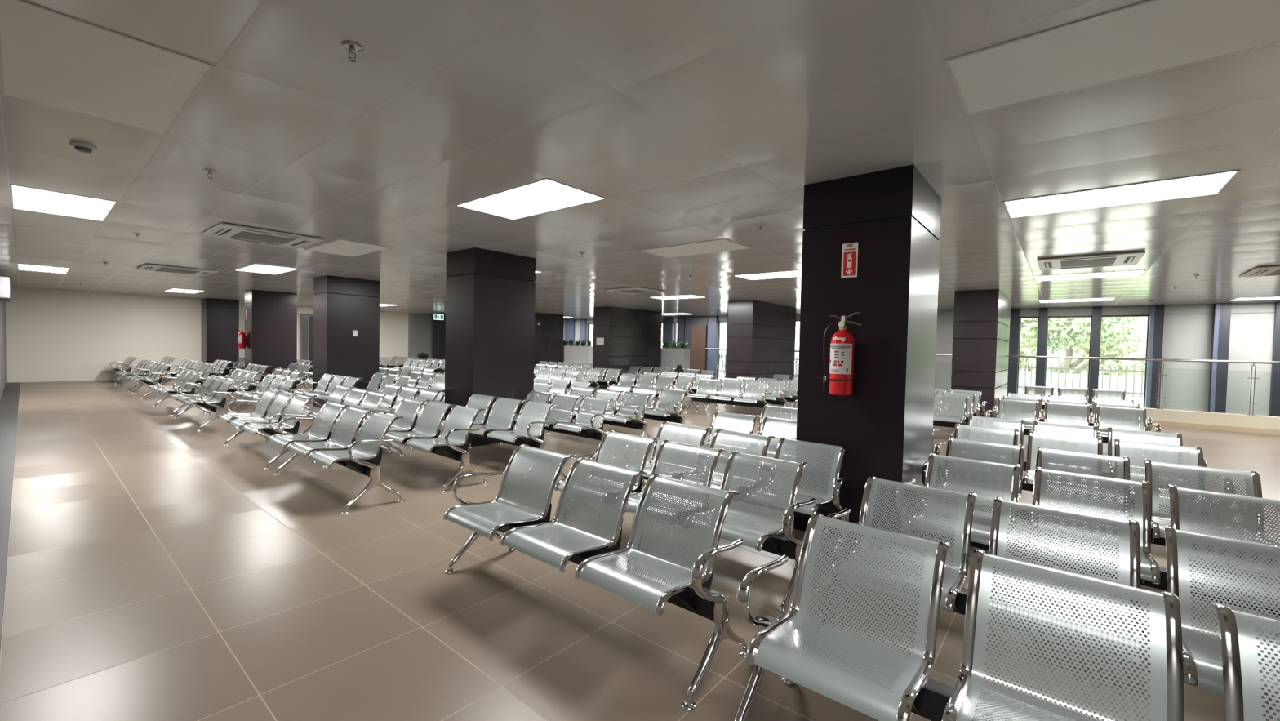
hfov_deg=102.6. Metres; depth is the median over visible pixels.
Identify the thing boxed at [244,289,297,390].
wall column
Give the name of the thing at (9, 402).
trim
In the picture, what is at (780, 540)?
bench
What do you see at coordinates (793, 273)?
recessed light
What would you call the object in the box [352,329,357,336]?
paper notice
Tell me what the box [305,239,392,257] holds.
recessed light
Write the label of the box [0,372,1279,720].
floor
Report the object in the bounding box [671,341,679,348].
leafy plant
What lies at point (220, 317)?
wall column
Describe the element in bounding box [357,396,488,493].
bench
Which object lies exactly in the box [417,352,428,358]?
bag
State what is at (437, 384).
bench
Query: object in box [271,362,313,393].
bench
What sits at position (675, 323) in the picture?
window
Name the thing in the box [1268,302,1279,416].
pillar
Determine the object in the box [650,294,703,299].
recessed light
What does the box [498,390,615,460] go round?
bench
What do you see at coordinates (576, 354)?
planter box
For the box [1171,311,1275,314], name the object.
trim
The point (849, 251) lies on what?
fire extinguisher sign
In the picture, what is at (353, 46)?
sprinkler
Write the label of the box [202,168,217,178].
sprinkler
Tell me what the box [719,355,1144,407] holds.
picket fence
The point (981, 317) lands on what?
column
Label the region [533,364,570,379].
bench
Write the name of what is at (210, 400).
bench
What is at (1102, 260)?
grille
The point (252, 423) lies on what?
bench
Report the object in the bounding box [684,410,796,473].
bench
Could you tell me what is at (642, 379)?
bench
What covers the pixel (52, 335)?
wall
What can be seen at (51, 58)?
recessed light
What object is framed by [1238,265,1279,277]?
air conditioner
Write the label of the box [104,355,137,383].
bench
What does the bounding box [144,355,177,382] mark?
bench
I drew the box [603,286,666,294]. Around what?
air conditioner
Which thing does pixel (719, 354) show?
folding stand
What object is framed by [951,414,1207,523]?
bench
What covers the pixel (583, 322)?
window
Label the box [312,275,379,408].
wall column
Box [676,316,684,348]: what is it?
window
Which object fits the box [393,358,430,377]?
bench
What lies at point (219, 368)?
bench
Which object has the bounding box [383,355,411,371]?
bench
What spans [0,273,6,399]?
wall
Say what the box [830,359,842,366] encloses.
print
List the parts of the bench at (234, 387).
seat, leg frame, seat, seat, frame, armrest, frame, leg frame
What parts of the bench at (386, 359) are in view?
seat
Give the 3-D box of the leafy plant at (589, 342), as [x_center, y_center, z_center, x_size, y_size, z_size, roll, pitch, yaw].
[-2.096,-0.709,21.406,0.376,0.315,0.310,2,2,14]
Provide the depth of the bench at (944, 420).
8.02 m
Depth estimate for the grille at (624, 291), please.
11.55 m
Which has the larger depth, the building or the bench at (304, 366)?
the building
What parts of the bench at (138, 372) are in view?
seat, seat, seat, leg frame, frame, armrest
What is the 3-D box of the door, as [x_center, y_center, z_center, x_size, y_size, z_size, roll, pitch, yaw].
[-12.784,-0.615,20.118,0.270,2.350,1.060,3,2,40]
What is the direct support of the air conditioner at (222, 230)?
attached to the ceiling
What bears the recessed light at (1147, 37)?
in the ceiling
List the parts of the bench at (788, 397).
seat, seat, seat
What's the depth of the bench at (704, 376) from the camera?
13.04 m
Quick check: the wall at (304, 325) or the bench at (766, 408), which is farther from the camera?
the wall at (304, 325)
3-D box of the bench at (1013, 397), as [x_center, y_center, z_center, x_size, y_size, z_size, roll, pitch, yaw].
[6.408,0.965,7.718,1.821,0.733,0.604,3,2,40]
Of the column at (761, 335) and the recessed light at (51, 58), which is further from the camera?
the column at (761, 335)
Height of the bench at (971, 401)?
0.733 m
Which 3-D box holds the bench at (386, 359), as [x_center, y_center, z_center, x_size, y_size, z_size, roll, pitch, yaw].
[-10.752,0.218,20.924,1.821,0.733,0.604,3,2,40]
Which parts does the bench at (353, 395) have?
armrest, leg frame, frame, seat, frame, frame, seat, frame, frame, seat, frame, armrest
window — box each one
[564,319,575,346]
[579,319,586,346]
[587,323,593,341]
[662,316,674,347]
[674,322,677,343]
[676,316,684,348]
[684,315,707,373]
[706,315,717,378]
[716,321,726,378]
[724,315,728,377]
[1007,308,1020,395]
[1017,316,1039,393]
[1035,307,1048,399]
[1044,315,1092,395]
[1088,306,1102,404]
[1088,314,1149,407]
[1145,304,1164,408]
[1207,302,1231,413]
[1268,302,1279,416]
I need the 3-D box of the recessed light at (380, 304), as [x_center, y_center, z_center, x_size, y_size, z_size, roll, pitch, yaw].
[-9.272,-1.978,18.313,1.300,0.006,0.652,3,2,40]
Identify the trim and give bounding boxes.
[0,382,20,649]
[572,372,1279,429]
[673,383,1279,435]
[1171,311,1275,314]
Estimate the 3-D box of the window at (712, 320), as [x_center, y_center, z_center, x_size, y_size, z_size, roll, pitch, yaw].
[2.819,1.270,20.360,0.380,6.068,0.118,3,2,40]
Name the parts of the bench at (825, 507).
armrest, leg frame, frame, seat, frame, frame, seat, frame, frame, seat, frame, leg frame, armrest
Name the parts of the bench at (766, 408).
frame, seat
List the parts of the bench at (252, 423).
armrest, frame, leg frame, seat, frame, frame, seat, frame, frame, seat, frame, armrest, leg frame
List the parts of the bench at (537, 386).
seat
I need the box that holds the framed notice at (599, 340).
[596,337,604,344]
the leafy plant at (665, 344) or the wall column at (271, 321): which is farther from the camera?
the leafy plant at (665, 344)
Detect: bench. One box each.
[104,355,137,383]
[115,359,155,391]
[126,362,172,399]
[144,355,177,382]
[149,368,207,415]
[160,359,199,389]
[169,374,239,431]
[173,362,219,394]
[197,359,232,382]
[205,368,262,411]
[217,387,317,469]
[222,356,244,376]
[224,363,271,391]
[232,373,302,422]
[250,367,305,408]
[267,400,404,514]
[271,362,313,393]
[293,373,363,408]
[295,385,392,452]
[296,359,312,385]
[301,373,313,391]
[302,366,313,380]
[351,372,415,404]
[356,382,444,448]
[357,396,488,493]
[378,367,401,386]
[379,356,391,371]
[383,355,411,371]
[392,370,444,395]
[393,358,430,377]
[394,365,437,386]
[403,355,430,374]
[414,378,444,410]
[417,358,444,373]
[440,393,558,477]
[443,444,747,712]
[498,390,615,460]
[533,360,568,371]
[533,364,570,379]
[533,367,581,388]
[533,377,593,408]
[533,382,555,429]
[546,386,654,449]
[549,367,603,393]
[554,430,820,620]
[569,362,592,376]
[578,366,622,386]
[589,383,691,441]
[607,373,676,410]
[622,421,856,575]
[627,365,666,381]
[630,372,698,408]
[648,371,716,405]
[670,368,717,389]
[684,377,772,413]
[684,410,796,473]
[705,377,789,417]
[723,376,798,415]
[733,512,1279,720]
[738,404,797,466]
[764,373,798,395]
[771,400,938,457]
[817,475,1279,711]
[895,453,1279,615]
[920,436,1279,577]
[933,391,981,437]
[933,394,974,439]
[933,422,1235,565]
[934,388,986,434]
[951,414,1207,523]
[986,398,1160,459]
[991,395,1152,454]
[1006,392,1142,451]
[1018,385,1133,413]
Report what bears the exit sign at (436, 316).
hanging from the ceiling
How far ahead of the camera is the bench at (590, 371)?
14.38 m
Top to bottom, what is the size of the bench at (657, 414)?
0.733 m
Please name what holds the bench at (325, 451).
on the floor
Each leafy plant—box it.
[566,339,573,346]
[573,340,579,346]
[579,340,586,346]
[586,339,591,346]
[661,341,669,347]
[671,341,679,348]
[679,342,688,348]
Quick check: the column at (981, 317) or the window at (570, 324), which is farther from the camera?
the window at (570, 324)
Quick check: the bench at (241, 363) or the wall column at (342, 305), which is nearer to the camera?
the wall column at (342, 305)
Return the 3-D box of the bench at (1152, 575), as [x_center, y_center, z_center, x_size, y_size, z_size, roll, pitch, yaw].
[2.382,1.012,2.729,1.821,0.733,0.604,3,2,40]
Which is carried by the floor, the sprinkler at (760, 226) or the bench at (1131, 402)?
the bench at (1131, 402)
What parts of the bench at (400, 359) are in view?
seat, seat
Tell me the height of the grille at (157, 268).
0.006 m
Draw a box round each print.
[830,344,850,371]
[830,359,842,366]
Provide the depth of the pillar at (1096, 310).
13.01 m
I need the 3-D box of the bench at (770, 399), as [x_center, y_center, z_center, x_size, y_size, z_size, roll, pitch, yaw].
[2.314,0.780,11.126,1.821,0.733,0.604,3,2,40]
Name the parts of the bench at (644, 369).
seat, seat, seat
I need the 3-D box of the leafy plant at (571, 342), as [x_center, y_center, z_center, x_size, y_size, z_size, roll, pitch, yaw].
[-3.031,-0.750,22.184,0.441,0.312,0.377,3,2,40]
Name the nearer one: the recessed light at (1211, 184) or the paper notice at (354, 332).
the recessed light at (1211, 184)
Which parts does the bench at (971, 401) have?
seat, frame, armrest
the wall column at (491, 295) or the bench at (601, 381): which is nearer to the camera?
the wall column at (491, 295)
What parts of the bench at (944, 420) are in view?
seat, frame, armrest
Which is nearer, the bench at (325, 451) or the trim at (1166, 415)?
the bench at (325, 451)
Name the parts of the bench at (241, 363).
seat, seat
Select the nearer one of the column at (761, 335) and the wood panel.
the column at (761, 335)
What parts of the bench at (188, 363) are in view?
leg frame, seat, seat, seat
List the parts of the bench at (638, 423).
seat, frame, frame, seat, frame, frame, seat, frame, leg frame, armrest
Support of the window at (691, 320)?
in the wall at (1185, 336)
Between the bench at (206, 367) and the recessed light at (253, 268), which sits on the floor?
the bench at (206, 367)
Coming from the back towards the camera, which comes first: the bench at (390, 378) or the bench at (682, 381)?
the bench at (682, 381)
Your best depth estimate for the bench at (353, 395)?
6.89 m
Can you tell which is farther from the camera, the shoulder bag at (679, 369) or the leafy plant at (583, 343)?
the leafy plant at (583, 343)
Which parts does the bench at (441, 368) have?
seat, seat, seat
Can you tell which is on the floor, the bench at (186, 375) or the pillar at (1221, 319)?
the bench at (186, 375)
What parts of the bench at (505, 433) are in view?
frame, seat, frame, frame, seat, frame, frame, seat, frame, leg frame, armrest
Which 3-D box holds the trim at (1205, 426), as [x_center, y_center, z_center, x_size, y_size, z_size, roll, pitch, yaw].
[4.481,1.009,16.072,31.600,0.100,0.260,3,2,40]
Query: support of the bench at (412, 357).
on the floor
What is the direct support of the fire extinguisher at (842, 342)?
attached to the wall column at (893, 215)
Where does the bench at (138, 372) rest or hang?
on the floor
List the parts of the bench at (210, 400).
armrest, frame, leg frame, seat, frame, frame, seat, frame, frame, seat, frame, armrest, leg frame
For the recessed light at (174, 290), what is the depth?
14.36 m
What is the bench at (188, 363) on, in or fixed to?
on the floor
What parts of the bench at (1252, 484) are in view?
armrest, frame, seat, frame, frame, seat, frame, frame, seat, frame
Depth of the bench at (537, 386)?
8.70 m
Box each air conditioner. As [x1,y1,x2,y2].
[136,263,217,275]
[200,222,324,248]
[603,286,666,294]
[983,0,1098,33]
[1036,250,1145,270]
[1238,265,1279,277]
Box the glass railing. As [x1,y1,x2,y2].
[705,348,1279,415]
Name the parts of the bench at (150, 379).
leg frame, armrest, seat, frame, seat, frame, seat, frame, armrest, leg frame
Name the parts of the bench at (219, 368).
seat, armrest, seat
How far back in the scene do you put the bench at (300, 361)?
16.11 m
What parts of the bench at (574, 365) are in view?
seat, seat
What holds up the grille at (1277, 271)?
attached to the air conditioner at (1273, 270)
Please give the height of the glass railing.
1.053 m
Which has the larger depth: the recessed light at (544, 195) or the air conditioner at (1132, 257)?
the air conditioner at (1132, 257)
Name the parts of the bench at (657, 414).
seat, frame, seat, frame, frame, seat, frame, armrest, leg frame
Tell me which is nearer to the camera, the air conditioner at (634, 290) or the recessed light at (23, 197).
the recessed light at (23, 197)
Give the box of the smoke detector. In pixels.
[69,141,97,152]
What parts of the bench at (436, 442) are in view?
armrest, frame, leg frame, seat, frame, frame, seat, frame, frame, seat, frame, armrest, leg frame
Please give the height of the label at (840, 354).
0.190 m
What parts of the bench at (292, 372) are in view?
seat, seat, seat, frame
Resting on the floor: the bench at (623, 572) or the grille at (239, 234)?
the bench at (623, 572)
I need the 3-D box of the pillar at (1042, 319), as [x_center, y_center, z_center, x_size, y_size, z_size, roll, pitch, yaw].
[10.714,1.628,13.787,0.180,6.068,0.118,3,2,40]
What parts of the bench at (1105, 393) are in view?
seat, seat, frame, seat, frame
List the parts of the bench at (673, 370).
seat, seat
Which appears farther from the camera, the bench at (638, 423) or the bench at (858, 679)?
the bench at (638, 423)
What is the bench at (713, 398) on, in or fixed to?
on the floor
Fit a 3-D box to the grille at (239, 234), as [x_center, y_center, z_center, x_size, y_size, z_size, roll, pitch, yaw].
[-4.679,-1.520,6.370,0.540,0.006,0.540,3,2,40]
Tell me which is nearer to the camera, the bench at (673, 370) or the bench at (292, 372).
the bench at (292, 372)
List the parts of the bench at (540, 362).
seat, seat, seat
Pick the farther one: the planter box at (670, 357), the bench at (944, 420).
the planter box at (670, 357)
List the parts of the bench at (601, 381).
seat, seat, seat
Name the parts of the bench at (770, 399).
seat, seat, seat, frame, leg frame, armrest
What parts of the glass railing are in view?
post, post, handrail, post, post, post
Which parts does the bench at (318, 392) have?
armrest, frame, leg frame, seat, frame, frame, seat, frame, frame, seat, frame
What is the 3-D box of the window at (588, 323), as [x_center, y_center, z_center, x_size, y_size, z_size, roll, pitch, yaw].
[-2.360,-0.262,24.870,0.490,3.050,0.100,3,2,40]
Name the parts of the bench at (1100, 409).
armrest, frame, seat, frame, frame, seat, frame, frame, seat, frame, armrest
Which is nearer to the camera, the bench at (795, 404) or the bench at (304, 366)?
the bench at (795, 404)
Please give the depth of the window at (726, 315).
19.82 m
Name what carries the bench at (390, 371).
on the floor
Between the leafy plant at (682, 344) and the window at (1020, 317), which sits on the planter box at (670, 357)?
the leafy plant at (682, 344)
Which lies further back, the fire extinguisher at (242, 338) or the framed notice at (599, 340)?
the framed notice at (599, 340)
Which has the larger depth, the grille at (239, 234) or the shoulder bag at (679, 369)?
the shoulder bag at (679, 369)
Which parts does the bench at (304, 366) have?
seat, seat, leg frame, seat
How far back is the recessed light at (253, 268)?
9.46 m
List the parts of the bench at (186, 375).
leg frame, armrest, frame, seat, frame, frame, seat, frame, frame, seat, frame, armrest, leg frame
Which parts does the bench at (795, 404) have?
seat, frame, armrest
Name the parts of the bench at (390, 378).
seat, frame, frame, seat, seat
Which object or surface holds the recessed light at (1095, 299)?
in the ceiling
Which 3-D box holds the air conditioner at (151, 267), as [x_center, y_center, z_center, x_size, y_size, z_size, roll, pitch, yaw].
[-8.792,-1.717,9.755,1.020,0.036,1.020,3,2,40]
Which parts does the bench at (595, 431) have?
frame, seat, frame, frame, seat, frame, frame, seat, frame, leg frame, armrest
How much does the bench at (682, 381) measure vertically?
0.733 m
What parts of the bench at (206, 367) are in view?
seat, seat, seat, armrest, frame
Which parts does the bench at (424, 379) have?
seat, frame, seat, seat, frame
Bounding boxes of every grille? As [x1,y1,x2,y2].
[156,267,199,273]
[231,231,295,244]
[618,289,652,293]
[1060,257,1115,266]
[1268,269,1279,274]
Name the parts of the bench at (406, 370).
seat, seat, seat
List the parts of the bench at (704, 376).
seat, seat, seat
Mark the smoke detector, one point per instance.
(82, 147)
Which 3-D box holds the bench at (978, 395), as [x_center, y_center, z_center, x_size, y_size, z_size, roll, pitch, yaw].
[5.395,0.891,9.602,1.821,0.733,0.604,3,2,40]
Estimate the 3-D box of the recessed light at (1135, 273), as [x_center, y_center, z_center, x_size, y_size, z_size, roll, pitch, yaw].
[7.027,-1.332,8.087,1.300,0.006,0.652,3,2,40]
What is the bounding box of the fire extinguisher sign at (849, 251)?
[840,242,857,277]
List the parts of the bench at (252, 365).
seat, seat, seat, frame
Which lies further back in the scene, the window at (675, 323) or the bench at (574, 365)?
the window at (675, 323)
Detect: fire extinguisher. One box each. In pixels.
[237,326,246,348]
[817,311,862,395]
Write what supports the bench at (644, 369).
on the floor
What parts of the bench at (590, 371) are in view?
seat, seat, seat, armrest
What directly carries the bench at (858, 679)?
on the floor
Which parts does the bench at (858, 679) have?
leg frame, armrest, frame, seat, frame, frame, seat, frame, frame, seat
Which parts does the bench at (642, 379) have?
seat, seat, seat, frame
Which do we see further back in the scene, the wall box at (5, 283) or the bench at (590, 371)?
the bench at (590, 371)
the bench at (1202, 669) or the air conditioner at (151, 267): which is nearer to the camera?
the bench at (1202, 669)
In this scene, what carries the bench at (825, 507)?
on the floor
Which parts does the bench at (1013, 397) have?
armrest, seat, frame, seat, frame, seat, frame, armrest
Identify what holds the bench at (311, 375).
on the floor
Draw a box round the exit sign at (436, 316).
[433,311,444,319]
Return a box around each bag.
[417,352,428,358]
[674,362,683,378]
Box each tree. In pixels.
[1018,316,1146,376]
[1019,318,1088,365]
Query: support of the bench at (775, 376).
on the floor
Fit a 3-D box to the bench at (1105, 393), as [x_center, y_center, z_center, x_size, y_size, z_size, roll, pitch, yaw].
[8.993,0.942,10.666,1.821,0.733,0.604,3,2,40]
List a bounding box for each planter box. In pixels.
[562,345,592,368]
[660,347,689,373]
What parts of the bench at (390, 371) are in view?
seat, seat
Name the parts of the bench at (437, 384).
seat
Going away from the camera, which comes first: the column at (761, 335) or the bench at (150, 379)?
the bench at (150, 379)
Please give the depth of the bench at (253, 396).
9.01 m
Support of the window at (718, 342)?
in the wall at (1185, 336)
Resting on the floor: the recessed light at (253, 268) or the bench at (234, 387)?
the bench at (234, 387)
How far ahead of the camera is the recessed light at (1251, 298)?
10.57 m
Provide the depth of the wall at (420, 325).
23.54 m
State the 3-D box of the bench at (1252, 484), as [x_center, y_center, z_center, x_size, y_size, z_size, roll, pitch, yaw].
[2.911,1.006,3.394,1.821,0.733,0.604,3,2,40]
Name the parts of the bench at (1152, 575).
armrest, leg frame, frame, seat, frame, frame, seat, frame, frame, seat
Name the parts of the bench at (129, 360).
seat, seat, seat, frame, armrest, leg frame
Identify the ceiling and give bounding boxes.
[0,0,1279,319]
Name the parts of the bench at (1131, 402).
seat, frame, seat, frame, seat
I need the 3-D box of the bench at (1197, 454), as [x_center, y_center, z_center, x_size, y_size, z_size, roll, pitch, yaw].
[3.465,0.996,4.208,1.821,0.733,0.604,3,2,40]
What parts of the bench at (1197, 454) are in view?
armrest, frame, seat, frame, frame, seat, frame, frame, seat, frame, armrest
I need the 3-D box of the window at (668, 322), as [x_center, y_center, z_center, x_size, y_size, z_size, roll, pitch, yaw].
[1.133,1.194,21.764,0.490,6.068,0.118,3,2,40]
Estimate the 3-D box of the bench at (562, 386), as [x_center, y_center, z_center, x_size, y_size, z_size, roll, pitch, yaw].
[-1.654,0.732,9.641,1.821,0.733,0.604,3,2,40]
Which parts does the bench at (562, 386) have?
seat, seat, frame, frame, seat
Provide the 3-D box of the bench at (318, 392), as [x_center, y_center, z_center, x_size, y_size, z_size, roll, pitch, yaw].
[-5.727,0.647,9.389,1.821,0.733,0.604,3,2,40]
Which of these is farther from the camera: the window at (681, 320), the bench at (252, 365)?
the window at (681, 320)
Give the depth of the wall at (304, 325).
20.57 m
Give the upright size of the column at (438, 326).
2.668 m
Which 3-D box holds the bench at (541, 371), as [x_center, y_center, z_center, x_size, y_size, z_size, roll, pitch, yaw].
[-2.365,0.598,13.941,1.821,0.733,0.604,3,2,40]
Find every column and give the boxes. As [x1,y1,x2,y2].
[200,297,239,378]
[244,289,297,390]
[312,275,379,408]
[431,313,445,372]
[444,247,535,446]
[533,312,564,368]
[592,306,662,388]
[725,299,795,395]
[793,164,942,553]
[951,288,1010,424]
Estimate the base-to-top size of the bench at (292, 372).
0.733 m
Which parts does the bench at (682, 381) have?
seat, seat, seat, frame, armrest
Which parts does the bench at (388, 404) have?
seat, frame, frame, seat, frame, frame, seat, frame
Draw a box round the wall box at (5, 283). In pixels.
[0,276,11,301]
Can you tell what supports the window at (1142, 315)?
in the wall at (1185, 336)
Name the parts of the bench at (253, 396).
armrest, leg frame, frame, seat, frame, frame, seat, frame, frame, seat, frame, armrest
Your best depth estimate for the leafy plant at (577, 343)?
21.88 m
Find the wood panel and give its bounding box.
[690,324,706,377]
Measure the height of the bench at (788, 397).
0.733 m
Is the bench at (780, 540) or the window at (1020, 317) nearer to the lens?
the bench at (780, 540)
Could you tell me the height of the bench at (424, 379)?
0.733 m
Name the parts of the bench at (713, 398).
leg frame, frame, seat, frame, frame, seat, frame, frame, seat, frame, armrest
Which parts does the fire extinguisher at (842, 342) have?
name plate, handle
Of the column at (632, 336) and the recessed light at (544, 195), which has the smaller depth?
the recessed light at (544, 195)
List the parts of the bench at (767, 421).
frame, seat, frame, frame, seat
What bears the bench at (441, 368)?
on the floor
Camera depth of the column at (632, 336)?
17.18 m
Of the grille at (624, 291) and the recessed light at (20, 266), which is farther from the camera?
the grille at (624, 291)
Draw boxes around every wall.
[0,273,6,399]
[5,286,408,382]
[301,315,313,372]
[408,312,432,365]
[563,302,1275,415]
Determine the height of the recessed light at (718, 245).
0.006 m
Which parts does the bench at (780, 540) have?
armrest, leg frame, frame, seat, frame, frame, seat, frame, frame, seat, frame, leg frame, armrest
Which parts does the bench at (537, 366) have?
seat, seat, seat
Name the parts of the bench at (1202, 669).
leg frame, armrest, frame, seat, frame, frame, seat, frame, frame, seat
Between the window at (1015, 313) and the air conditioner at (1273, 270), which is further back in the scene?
the window at (1015, 313)
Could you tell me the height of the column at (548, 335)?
2.668 m
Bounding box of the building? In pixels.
[590,321,799,362]
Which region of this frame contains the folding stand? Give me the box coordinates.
[711,354,727,387]
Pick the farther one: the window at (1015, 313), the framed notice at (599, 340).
the framed notice at (599, 340)
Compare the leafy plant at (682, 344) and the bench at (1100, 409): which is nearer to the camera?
the bench at (1100, 409)
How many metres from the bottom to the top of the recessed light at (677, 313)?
0.006 m
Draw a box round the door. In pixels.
[299,313,313,372]
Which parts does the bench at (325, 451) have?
armrest, leg frame, frame, seat, frame, frame, seat, frame, frame, seat, frame, armrest, leg frame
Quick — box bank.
[1019,316,1147,376]
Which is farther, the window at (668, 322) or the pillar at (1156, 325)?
the window at (668, 322)
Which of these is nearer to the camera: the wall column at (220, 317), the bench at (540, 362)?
the wall column at (220, 317)
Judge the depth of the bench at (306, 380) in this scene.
12.10 m
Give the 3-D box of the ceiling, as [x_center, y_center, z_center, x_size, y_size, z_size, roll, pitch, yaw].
[0.075,-1.649,11.103,32.200,0.150,18.220,3,2,40]
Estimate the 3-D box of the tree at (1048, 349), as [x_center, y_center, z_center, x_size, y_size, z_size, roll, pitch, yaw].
[22.891,-0.728,30.779,6.354,11.017,10.974,3,2,40]
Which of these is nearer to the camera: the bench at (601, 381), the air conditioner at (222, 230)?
the air conditioner at (222, 230)
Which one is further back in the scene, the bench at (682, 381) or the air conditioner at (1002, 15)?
the bench at (682, 381)
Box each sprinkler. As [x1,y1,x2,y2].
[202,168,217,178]
[341,40,363,62]
[756,224,764,231]
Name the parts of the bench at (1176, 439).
frame, seat, frame, frame, seat, frame, frame, seat, frame, armrest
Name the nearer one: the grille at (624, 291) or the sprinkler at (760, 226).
the sprinkler at (760, 226)
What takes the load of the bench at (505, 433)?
on the floor
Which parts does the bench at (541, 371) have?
seat, seat, seat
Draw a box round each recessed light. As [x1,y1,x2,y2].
[0,0,215,135]
[9,184,117,221]
[17,263,69,273]
[164,288,204,293]
[235,263,297,274]
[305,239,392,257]
[379,303,396,306]
[455,177,605,219]
[638,238,751,257]
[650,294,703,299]
[662,312,692,315]
[733,270,801,279]
[943,0,1279,115]
[1002,169,1240,217]
[1032,270,1145,280]
[1039,297,1115,302]
[1231,297,1279,300]
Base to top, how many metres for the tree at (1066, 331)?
8.810 m
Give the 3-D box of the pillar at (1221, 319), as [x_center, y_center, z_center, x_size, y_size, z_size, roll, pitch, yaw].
[13.131,1.739,11.707,0.240,6.068,0.222,3,2,40]
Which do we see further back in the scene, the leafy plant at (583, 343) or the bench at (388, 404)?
the leafy plant at (583, 343)
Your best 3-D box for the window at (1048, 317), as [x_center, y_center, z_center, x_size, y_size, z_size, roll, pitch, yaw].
[11.260,0.355,13.531,0.936,3.050,0.100,3,2,40]
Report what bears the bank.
on the ground
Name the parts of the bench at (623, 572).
armrest, leg frame, frame, seat, frame, frame, seat, frame, frame, seat, frame, leg frame, armrest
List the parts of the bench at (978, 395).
seat, seat, frame, leg frame, armrest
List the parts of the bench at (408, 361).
seat, seat, seat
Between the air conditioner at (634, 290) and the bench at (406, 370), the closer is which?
the air conditioner at (634, 290)
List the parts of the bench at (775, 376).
seat, seat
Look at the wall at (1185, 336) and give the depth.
11.97 m
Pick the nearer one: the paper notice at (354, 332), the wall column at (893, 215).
the wall column at (893, 215)

